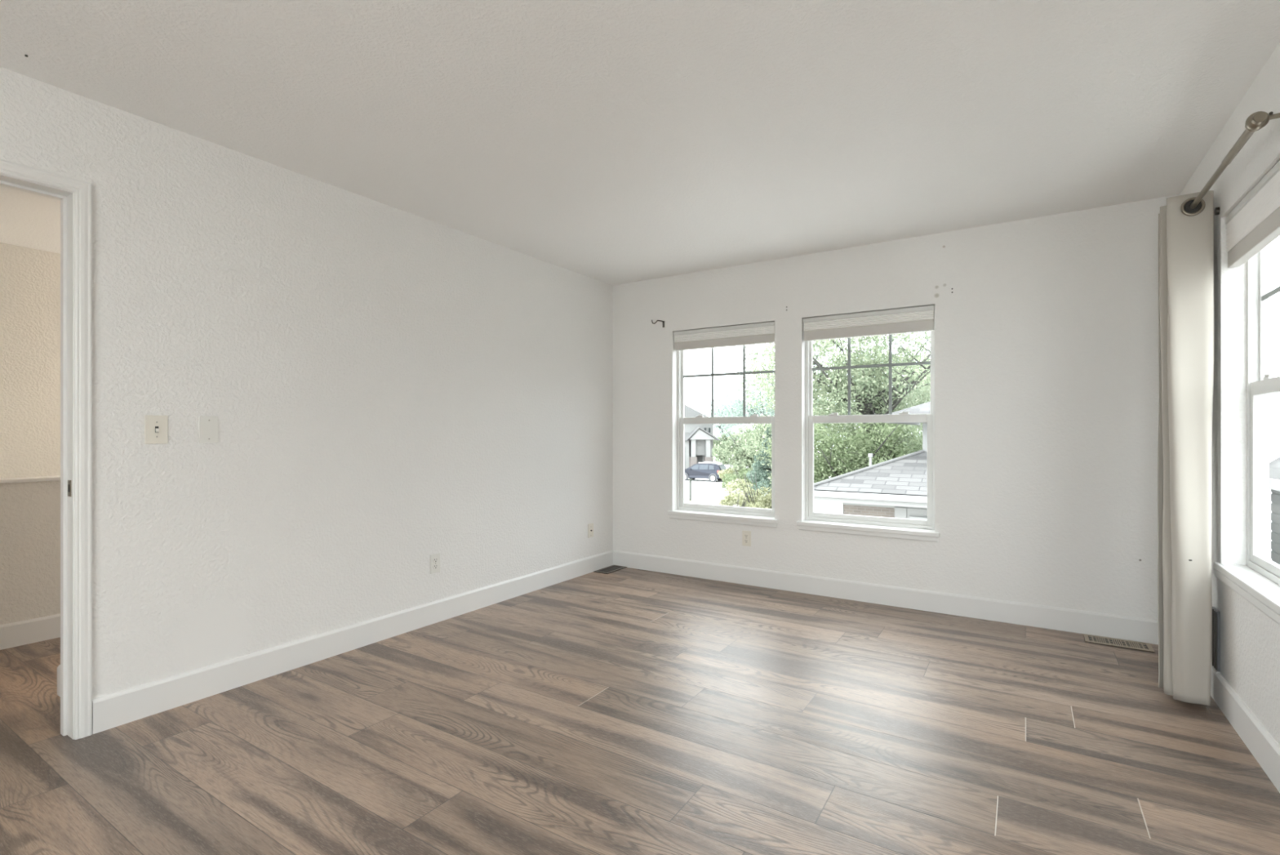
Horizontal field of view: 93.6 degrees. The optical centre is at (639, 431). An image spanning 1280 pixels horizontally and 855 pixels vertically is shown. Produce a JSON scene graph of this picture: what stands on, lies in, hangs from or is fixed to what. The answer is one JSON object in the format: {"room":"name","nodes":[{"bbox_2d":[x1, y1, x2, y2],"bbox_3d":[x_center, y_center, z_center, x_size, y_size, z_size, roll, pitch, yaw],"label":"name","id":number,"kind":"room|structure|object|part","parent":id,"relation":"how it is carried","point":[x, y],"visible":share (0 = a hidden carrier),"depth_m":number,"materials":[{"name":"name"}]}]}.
{"room":"empty bedroom","nodes":[
{"label":"empty bedroom","id":0,"kind":"room"},
{"bbox_2d":[0,242,60,478],"bbox_3d":[-4.271,0.539,4.237,0.100,3.640,6.329,0,0,33],"label":"wall","id":1,"kind":"structure","parent":0,"point":[30,277],"depth_m":4.18,"materials":[{"name":"paint"}]},
{"bbox_2d":[0,480,60,624],"bbox_3d":[-3.249,1.317,3.585,0.120,2.085,6.049,0,0,33],"label":"wall","id":2,"kind":"structure","parent":0,"point":[30,511],"depth_m":3.31,"materials":[{"name":"paint"}]},
{"bbox_2d":[0,613,60,649],"bbox_3d":[-3.192,1.094,3.549,0.015,0.130,6.049,0,0,33],"label":"baseboard","id":3,"kind":"structure","parent":2,"relation":"attached to","point":[20,633],"depth_m":3.29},
{"bbox_2d":[0,475,60,483],"bbox_3d":[-3.249,0.264,3.585,0.160,0.020,6.049,0,0,33],"label":"half wall cap","id":4,"kind":"object","parent":2,"relation":"on","point":[42,478],"depth_m":3.32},
{"bbox_2d":[0,66,613,698],"bbox_3d":[-1.910,-0.061,2.730,0.105,2.440,6.049,0,0,33],"label":"wall","id":5,"kind":"structure","parent":0,"point":[389,388],"depth_m":2.96,"materials":[{"name":"paint"}]},
{"bbox_2d":[0,159,92,739],"bbox_3d":[-2.400,0.102,1.947,0.125,2.114,0.928,0,0,33],"label":"door frame","id":6,"kind":"structure","parent":5,"relation":"in","point":[75,196],"depth_m":2.28,"materials":[{"name":"white wood"}]},
{"bbox_3d":[-2.167,0.213,2.283,0.034,0.062,0.003,0,0,33],"label":"strike plate","id":7,"kind":"part","parent":6,"relation":"part of","materials":[{"name":"silver metal"}]},
{"bbox_2d":[144,414,168,444],"bbox_3d":[-1.994,-0.011,2.483,0.019,0.118,0.078,0,0,33],"label":"light switch","id":8,"kind":"object","parent":5,"relation":"attached to","point":[156,427],"visible":1,"depth_m":2.48,"materials":[{"name":"plastic"}]},
{"bbox_2d":[199,416,218,443],"bbox_3d":[-1.897,-0.011,2.645,0.007,0.118,0.074,0,0,33],"label":"blank cover plate","id":9,"kind":"object","parent":5,"relation":"attached to","point":[208,425],"visible":1,"depth_m":2.64,"materials":[{"name":"plastic"}]},
{"bbox_2d":[92,549,613,733],"bbox_3d":[-1.169,1.094,3.779,0.015,0.130,3.484,0,0,33],"label":"baseboard","id":10,"kind":"structure","parent":5,"relation":"attached to","point":[130,704],"depth_m":2.98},
{"bbox_2d":[430,552,439,573],"bbox_3d":[-1.247,0.799,3.663,0.009,0.116,0.072,0,0,33],"label":"wall outlet","id":11,"kind":"object","parent":5,"relation":"attached to","point":[435,557],"visible":1,"depth_m":3.66,"materials":[{"name":"plastic"}]},
{"bbox_2d":[433,564,438,568],"bbox_3d":[-1.245,0.819,3.662,0.004,0.029,0.034,0,0,33],"label":"receptacle","id":12,"kind":"object","parent":11,"relation":"attached to","point":[435,566],"depth_m":3.66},
{"bbox_2d":[433,557,438,562],"bbox_3d":[-1.245,0.780,3.662,0.004,0.029,0.034,0,0,33],"label":"receptacle","id":13,"kind":"object","parent":11,"relation":"attached to","point":[435,559],"depth_m":3.66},
{"bbox_2d":[587,522,593,537],"bbox_3d":[-0.405,0.814,4.977,0.014,0.114,0.072,0,0,33],"label":"cable jack","id":14,"kind":"object","parent":5,"relation":"attached to","point":[590,526],"visible":1,"depth_m":4.97,"materials":[{"name":"plastic"}]},
{"bbox_2d":[0,567,1279,854],"bbox_3d":[-0.957,1.159,2.123,5.356,0.001,6.089,0,0,33],"label":"floor","id":15,"kind":"structure","parent":0,"point":[627,710],"depth_m":2.21,"materials":[{"name":"brown wood"}]},
{"bbox_2d":[594,564,626,573],"bbox_3d":[-0.248,1.156,5.067,0.140,0.006,0.290,0,0,33],"label":"floor vent","id":16,"kind":"object","parent":15,"relation":"in","point":[611,568],"visible":1,"depth_m":5.06,"materials":[{"name":"metal"}]},
{"bbox_2d":[1083,633,1155,652],"bbox_3d":[2.623,1.157,3.302,0.294,0.005,0.145,0,0,33],"label":"floor vent","id":17,"kind":"object","parent":15,"relation":"in","point":[1131,644],"visible":1,"depth_m":3.29,"materials":[{"name":"beige metal"}]},
{"bbox_2d":[0,0,1279,285],"bbox_3d":[-1.456,-1.331,2.441,6.779,0.100,6.329,0,0,33],"label":"ceiling","id":18,"kind":"structure","parent":0,"point":[612,142],"depth_m":2.31,"materials":[{"name":"paint"}]},
{"bbox_2d":[613,194,1179,619],"bbox_3d":[1.373,-0.061,4.306,4.015,2.440,0.140,0,0,33],"label":"wall","id":19,"kind":"structure","parent":0,"point":[1046,362],"depth_m":3.73,"materials":[{"name":"paint"}]},
{"bbox_2d":[651,320,664,327],"bbox_3d":[0.148,-0.892,4.931,0.134,0.054,0.019,0,0,-40],"label":"rod bracket","id":20,"kind":"object","parent":19,"relation":"attached to","point":[651,320],"visible":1,"depth_m":4.94,"materials":[{"name":"metal"}]},
{"bbox_2d":[667,345,778,528],"bbox_3d":[0.662,-0.059,4.740,0.930,1.538,0.174,0,0,33],"label":"window","id":21,"kind":"structure","parent":19,"relation":"in","point":[759,517],"depth_m":4.79,"materials":[{"name":"white plastic"}]},
{"bbox_3d":[0.698,-0.437,4.797,0.826,0.737,0.022,0,0,33],"label":"sash","id":22,"kind":"part","parent":21,"relation":"part of","materials":[{"name":"white plastic"}]},
{"bbox_3d":[0.645,0.659,4.714,0.930,0.030,0.112,0,0,33],"label":"sill","id":23,"kind":"part","parent":21,"relation":"part of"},
{"bbox_3d":[0.685,0.249,4.776,0.826,0.739,0.024,0,0,33],"label":"sash","id":24,"kind":"part","parent":21,"relation":"part of","materials":[{"name":"glass"}]},
{"bbox_2d":[673,321,774,351],"bbox_3d":[0.653,-0.746,4.726,0.858,0.152,0.052,0,0,33],"label":"cellular shade","id":25,"kind":"object","parent":19,"relation":"attached to","point":[763,332],"visible":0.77,"depth_m":4.69,"materials":[{"name":"white fabric"}]},
{"bbox_3d":[0.653,-0.809,4.726,0.858,0.026,0.052,0,0,33],"label":"head rail","id":26,"kind":"part","parent":25,"relation":"part of","materials":[{"name":"white plastic"}]},
{"bbox_3d":[0.653,-0.703,4.726,0.856,0.066,0.037,0,0,33],"label":"rail","id":27,"kind":"part","parent":25,"relation":"part of","materials":[{"name":"white fabric"}]},
{"bbox_2d":[742,529,751,546],"bbox_3d":[0.811,0.809,4.576,0.072,0.116,0.009,0,0,33],"label":"wall outlet","id":28,"kind":"object","parent":19,"relation":"attached to","point":[746,535],"visible":1,"depth_m":4.57,"materials":[{"name":"plastic"}]},
{"bbox_2d":[796,330,939,542],"bbox_3d":[1.567,-0.059,4.162,0.930,1.538,0.174,0,0,33],"label":"window","id":29,"kind":"structure","parent":19,"relation":"in","point":[851,524],"depth_m":4.15,"materials":[{"name":"white plastic"}]},
{"bbox_3d":[1.550,0.659,4.136,0.930,0.030,0.112,0,0,33],"label":"sill","id":30,"kind":"part","parent":29,"relation":"part of","materials":[{"name":"white wood"}]},
{"bbox_3d":[1.590,0.249,4.199,0.826,0.739,0.024,0,0,33],"label":"sash","id":31,"kind":"part","parent":29,"relation":"part of","materials":[{"name":"glass"}]},
{"bbox_3d":[1.604,-0.437,4.220,0.826,0.737,0.022,0,0,33],"label":"sash","id":32,"kind":"part","parent":29,"relation":"part of","materials":[{"name":"glass"}]},
{"bbox_2d":[803,305,934,341],"bbox_3d":[1.558,-0.742,4.148,0.858,0.160,0.052,0,0,33],"label":"cellular shade","id":33,"kind":"object","parent":19,"relation":"attached to","point":[915,319],"visible":0.95,"depth_m":4.11,"materials":[{"name":"white fabric"}]},
{"bbox_3d":[1.558,-0.809,4.148,0.858,0.026,0.052,0,0,33],"label":"head rail","id":34,"kind":"part","parent":33,"relation":"part of","materials":[{"name":"white plastic"}]},
{"bbox_3d":[1.558,-0.697,4.148,0.856,0.070,0.037,0,0,33],"label":"rail","id":35,"kind":"part","parent":33,"relation":"part of","materials":[{"name":"white fabric"}]},
{"bbox_2d":[613,550,1158,644],"bbox_3d":[1.332,1.094,4.241,3.705,0.130,0.015,0,0,33],"label":"baseboard","id":36,"kind":"structure","parent":19,"relation":"attached to","point":[1099,624],"depth_m":3.93,"materials":[{"name":"white wood"}]},
{"bbox_2d":[1179,42,1279,745],"bbox_3d":[1.342,-0.061,0.655,0.140,2.440,6.049,0,0,33],"label":"wall","id":37,"kind":"structure","parent":0,"point":[1250,639],"depth_m":2.52,"materials":[{"name":"paint"}]},
{"bbox_2d":[1211,606,1220,673],"bbox_3d":[2.499,0.900,2.611,0.014,0.266,0.092,0,0,33],"label":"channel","id":38,"kind":"object","parent":37,"relation":"attached to","point":[1215,641],"visible":0.95,"depth_m":2.58,"materials":[{"name":"metal"}]},
{"bbox_2d":[1190,111,1279,215],"bbox_3d":[2.262,-0.972,2.336,0.116,0.074,1.154,0,0,33],"label":"curtain rod","id":39,"kind":"object","parent":37,"relation":"attached to","point":[1256,121],"visible":0.98,"depth_m":2.02,"materials":[{"name":"silver metal"}]},
{"bbox_2d":[1157,190,1213,705],"bbox_3d":[2.410,0.053,2.669,0.185,2.181,0.379,0,0,33],"label":"curtain","id":40,"kind":"object","parent":39,"relation":"hanging from","point":[1185,233],"visible":0.99,"depth_m":2.58,"materials":[{"name":"fabric"}]},
{"bbox_3d":[2.251,-0.979,2.375,0.026,0.026,1.100,0,0,33],"label":"rod","id":41,"kind":"part","parent":39,"relation":"part of","materials":[{"name":"silver metal"}]},
{"bbox_3d":[1.982,-0.981,1.863,0.058,0.015,0.015,0,0,33],"label":"return arm","id":42,"kind":"part","parent":39,"relation":"part of","materials":[{"name":"silver metal"}]},
{"bbox_2d":[1210,667,1279,792],"bbox_3d":[1.281,1.094,0.703,0.015,0.130,6.034,0,0,33],"label":"baseboard","id":43,"kind":"structure","parent":37,"relation":"attached to","point":[1265,749],"depth_m":2.20,"materials":[{"name":"white wood"}]},
{"bbox_2d":[1213,244,1279,625],"bbox_3d":[2.292,-0.144,2.158,0.156,1.538,0.980,0,0,33],"label":"window","id":44,"kind":"structure","parent":37,"relation":"in","point":[1258,583],"depth_m":2.46,"materials":[{"name":"white plastic"}]},
{"bbox_3d":[2.266,0.574,2.175,0.094,0.030,0.980,0,0,33],"label":"sill","id":45,"kind":"part","parent":44,"relation":"part of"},
{"bbox_3d":[2.331,-0.177,2.133,0.062,1.472,0.870,0,0,33],"label":"frame","id":46,"kind":"part","parent":44,"relation":"part of","materials":[{"name":"white plastic"}]},
{"bbox_3d":[2.320,0.164,2.140,0.024,0.739,0.826,0,0,33],"label":"sash","id":47,"kind":"part","parent":44,"relation":"part of","materials":[{"name":"glass"}]},
{"bbox_3d":[2.341,-0.522,2.126,0.022,0.737,0.826,0,0,33],"label":"sash","id":48,"kind":"part","parent":44,"relation":"part of","materials":[{"name":"white plastic"}]},
{"bbox_2d":[1225,160,1279,267],"bbox_3d":[2.270,-0.799,2.172,0.052,0.215,0.858,0,0,33],"label":"cellular shade","id":49,"kind":"object","parent":37,"relation":"attached to","point":[1254,224],"visible":1,"depth_m":2.23,"materials":[{"name":"white fabric"}]},
{"bbox_3d":[2.270,-0.894,2.172,0.052,0.026,0.858,0,0,33],"label":"head rail","id":50,"kind":"part","parent":49,"relation":"part of","materials":[{"name":"white plastic"}]},
{"bbox_3d":[2.270,-0.727,2.172,0.037,0.070,0.856,0,0,33],"label":"rail","id":51,"kind":"part","parent":49,"relation":"part of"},
{"bbox_3d":[-2.328,-0.061,2.594,0.454,2.440,0.132,0,0,33],"label":"wall","id":52,"kind":"structure","parent":0,"visible":0},
{"bbox_2d":[57,664,60,696],"bbox_3d":[-2.374,1.094,2.536,0.469,0.130,0.015,0,0,33],"label":"baseboard","id":53,"kind":"structure","parent":52,"relation":"attached to","point":[59,665],"depth_m":2.65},
{"label":"outside","id":54,"kind":"structure","parent":0,"visible":0},
{"bbox_2d":[684,449,1279,559],"bbox_3d":[-7.626,4.609,34.523,230.000,0.300,270.000,0,0,33],"label":"ground","id":55,"kind":"structure","parent":54,"point":[708,491],"depth_m":42.42,"materials":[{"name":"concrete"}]},
{"bbox_2d":[684,495,693,502],"bbox_3d":[2.515,4.444,34.962,1.492,0.030,16.020,0,0,3],"label":"lawn","id":56,"kind":"structure","parent":55,"relation":"on","point":[686,499],"depth_m":38.87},
{"bbox_2d":[688,478,692,500],"bbox_3d":[3.270,3.749,39.000,0.200,1.420,0.200,0,0,33],"label":"marker post","id":57,"kind":"object","parent":56,"relation":"on","point":[690,479],"visible":0.98,"depth_m":38.95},
{"bbox_2d":[695,493,701,503],"bbox_3d":[3.647,4.399,35.006,0.454,0.120,14.019,0,0,2],"label":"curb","id":58,"kind":"object","parent":55,"relation":"on","point":[697,499],"visible":0.37,"depth_m":38.77,"materials":[{"name":"concrete"}]},
{"bbox_2d":[684,404,719,468],"bbox_3d":[3.228,0.509,65.197,9.200,7.900,10.050,0,0,-4],"label":"gabled house","id":59,"kind":"structure","parent":55,"relation":"on","point":[699,437],"depth_m":61.34,"materials":[{"name":"white paint"}]},
{"bbox_3d":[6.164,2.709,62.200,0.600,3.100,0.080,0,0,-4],"label":"door","id":60,"kind":"part","parent":59,"relation":"part of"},
{"bbox_2d":[684,461,727,481],"bbox_3d":[5.707,3.624,55.145,4.660,1.770,2.000,0,0,30],"label":"car","id":61,"kind":"object","parent":55,"relation":"on","point":[705,469],"visible":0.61,"depth_m":54.21,"materials":[{"name":"paint"}]},
{"bbox_2d":[702,393,746,439],"bbox_3d":[13.245,-0.760,95.959,8.595,10.447,9.116,0,0,33],"label":"tree","id":62,"kind":"object","parent":55,"relation":"on","point":[720,426],"visible":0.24,"depth_m":94.26,"materials":[{"name":"green plant"}]},
{"bbox_2d":[713,429,742,464],"bbox_3d":[11.672,2.196,83.694,5.430,5.174,5.446,0,0,-8],"label":"tree","id":63,"kind":"object","parent":55,"relation":"on","point":[722,439],"visible":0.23,"depth_m":82.87,"materials":[{"name":"green plant"}]},
{"bbox_2d":[717,467,742,479],"bbox_3d":[7.878,3.654,49.167,2.710,1.633,3.067,0,0,-36],"label":"shrub","id":64,"kind":"object","parent":55,"relation":"on","point":[721,473],"visible":0.2,"depth_m":48.92,"materials":[{"name":"green plant"}]},
{"bbox_2d":[717,489,755,507],"bbox_3d":[3.546,3.313,22.032,1.828,2.302,2.000,0,0,33],"label":"shrub","id":65,"kind":"object","parent":55,"relation":"on","point":[726,500],"visible":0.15,"depth_m":22.00,"materials":[{"name":"green plant"}]},
{"bbox_2d":[710,351,774,439],"bbox_3d":[12.427,-1.929,59.649,9.728,12.786,8.840,0,0,-12],"label":"tree","id":66,"kind":"object","parent":55,"relation":"on","point":[740,409],"visible":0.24,"depth_m":59.39,"materials":[{"name":"green plant"}]},
{"bbox_2d":[711,414,774,475],"bbox_3d":[9.474,1.663,50.328,6.974,6.238,7.195,0,0,6],"label":"tree","id":67,"kind":"object","parent":55,"relation":"on","point":[741,460],"visible":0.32,"depth_m":50.14,"materials":[{"name":"green plant"}]},
{"bbox_2d":[720,467,765,491],"bbox_3d":[7.926,3.566,44.098,4.169,1.902,4.445,0,0,33],"label":"shrub","id":68,"kind":"object","parent":55,"relation":"on","point":[740,474],"visible":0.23,"depth_m":43.59,"materials":[{"name":"green plant"}]},
{"bbox_2d":[724,472,771,508],"bbox_3d":[4.711,3.066,24.208,3.367,2.800,3.359,0,0,-13],"label":"shrub","id":69,"kind":"object","parent":55,"relation":"on","point":[764,501],"visible":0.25,"depth_m":24.02,"materials":[{"name":"green plant"}]},
{"bbox_2d":[746,426,771,495],"bbox_3d":[8.295,2.046,37.981,3.246,4.857,3.420,0,0,33],"label":"conifer","id":70,"kind":"object","parent":55,"relation":"on","point":[761,477],"visible":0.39,"depth_m":37.62,"materials":[{"name":"green plant"}]},
{"bbox_2d":[736,337,893,484],"bbox_3d":[10.334,-0.882,35.660,9.374,10.694,9.972,0,0,33],"label":"tree","id":71,"kind":"object","parent":55,"relation":"on","point":[751,353],"visible":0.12,"depth_m":36.46,"materials":[{"name":"green plant"}]},
{"bbox_2d":[764,413,914,514],"bbox_3d":[8.368,1.862,24.486,6.478,5.207,6.101,0,0,21],"label":"tree","id":72,"kind":"object","parent":55,"relation":"on","point":[833,461],"visible":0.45,"depth_m":23.34,"materials":[{"name":"green plant"}]},
{"bbox_2d":[754,331,930,463],"bbox_3d":[10.193,-1.819,27.078,10.786,12.567,8.635,0,0,-5],"label":"tree","id":73,"kind":"object","parent":55,"relation":"on","point":[865,386],"visible":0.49,"depth_m":25.96,"materials":[{"name":"green plant"}]},
{"bbox_2d":[813,355,928,435],"bbox_3d":[20.545,-1.286,51.944,12.296,11.499,11.918,0,0,33],"label":"tree","id":74,"kind":"object","parent":55,"relation":"on","point":[887,355],"visible":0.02,"depth_m":51.41,"materials":[{"name":"green plant"}]},
{"bbox_2d":[813,401,930,519],"bbox_3d":[10.299,1.437,17.402,8.560,6.045,9.100,0,0,33],"label":"house","id":75,"kind":"structure","parent":55,"relation":"on","point":[895,487],"depth_m":15.54,"materials":[{"name":"grey"}]},
{"bbox_3d":[7.352,2.984,14.680,1.400,1.750,0.100,0,0,33],"label":"window trim","id":76,"kind":"part","parent":75,"relation":"part of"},
{"bbox_2d":[829,404,922,462],"bbox_3d":[11.517,1.658,25.845,5.563,5.614,5.780,0,0,-44],"label":"tree","id":77,"kind":"object","parent":55,"relation":"on","point":[917,446],"visible":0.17,"depth_m":24.69,"materials":[{"name":"green plant"}]},
{"bbox_2d":[875,331,930,438],"bbox_3d":[18.115,-1.278,36.212,9.491,11.482,10.510,0,0,-9],"label":"tree","id":78,"kind":"object","parent":55,"relation":"on","point":[928,332],"visible":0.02,"depth_m":35.26,"materials":[{"name":"green plant"}]},
{"bbox_2d":[1269,456,1279,564],"bbox_3d":[11.982,0.859,3.030,8.860,7.200,18.000,0,0,33],"label":"house","id":79,"kind":"structure","parent":55,"relation":"on","point":[1274,465],"depth_m":12.36,"materials":[{"name":"white"}]}
]}

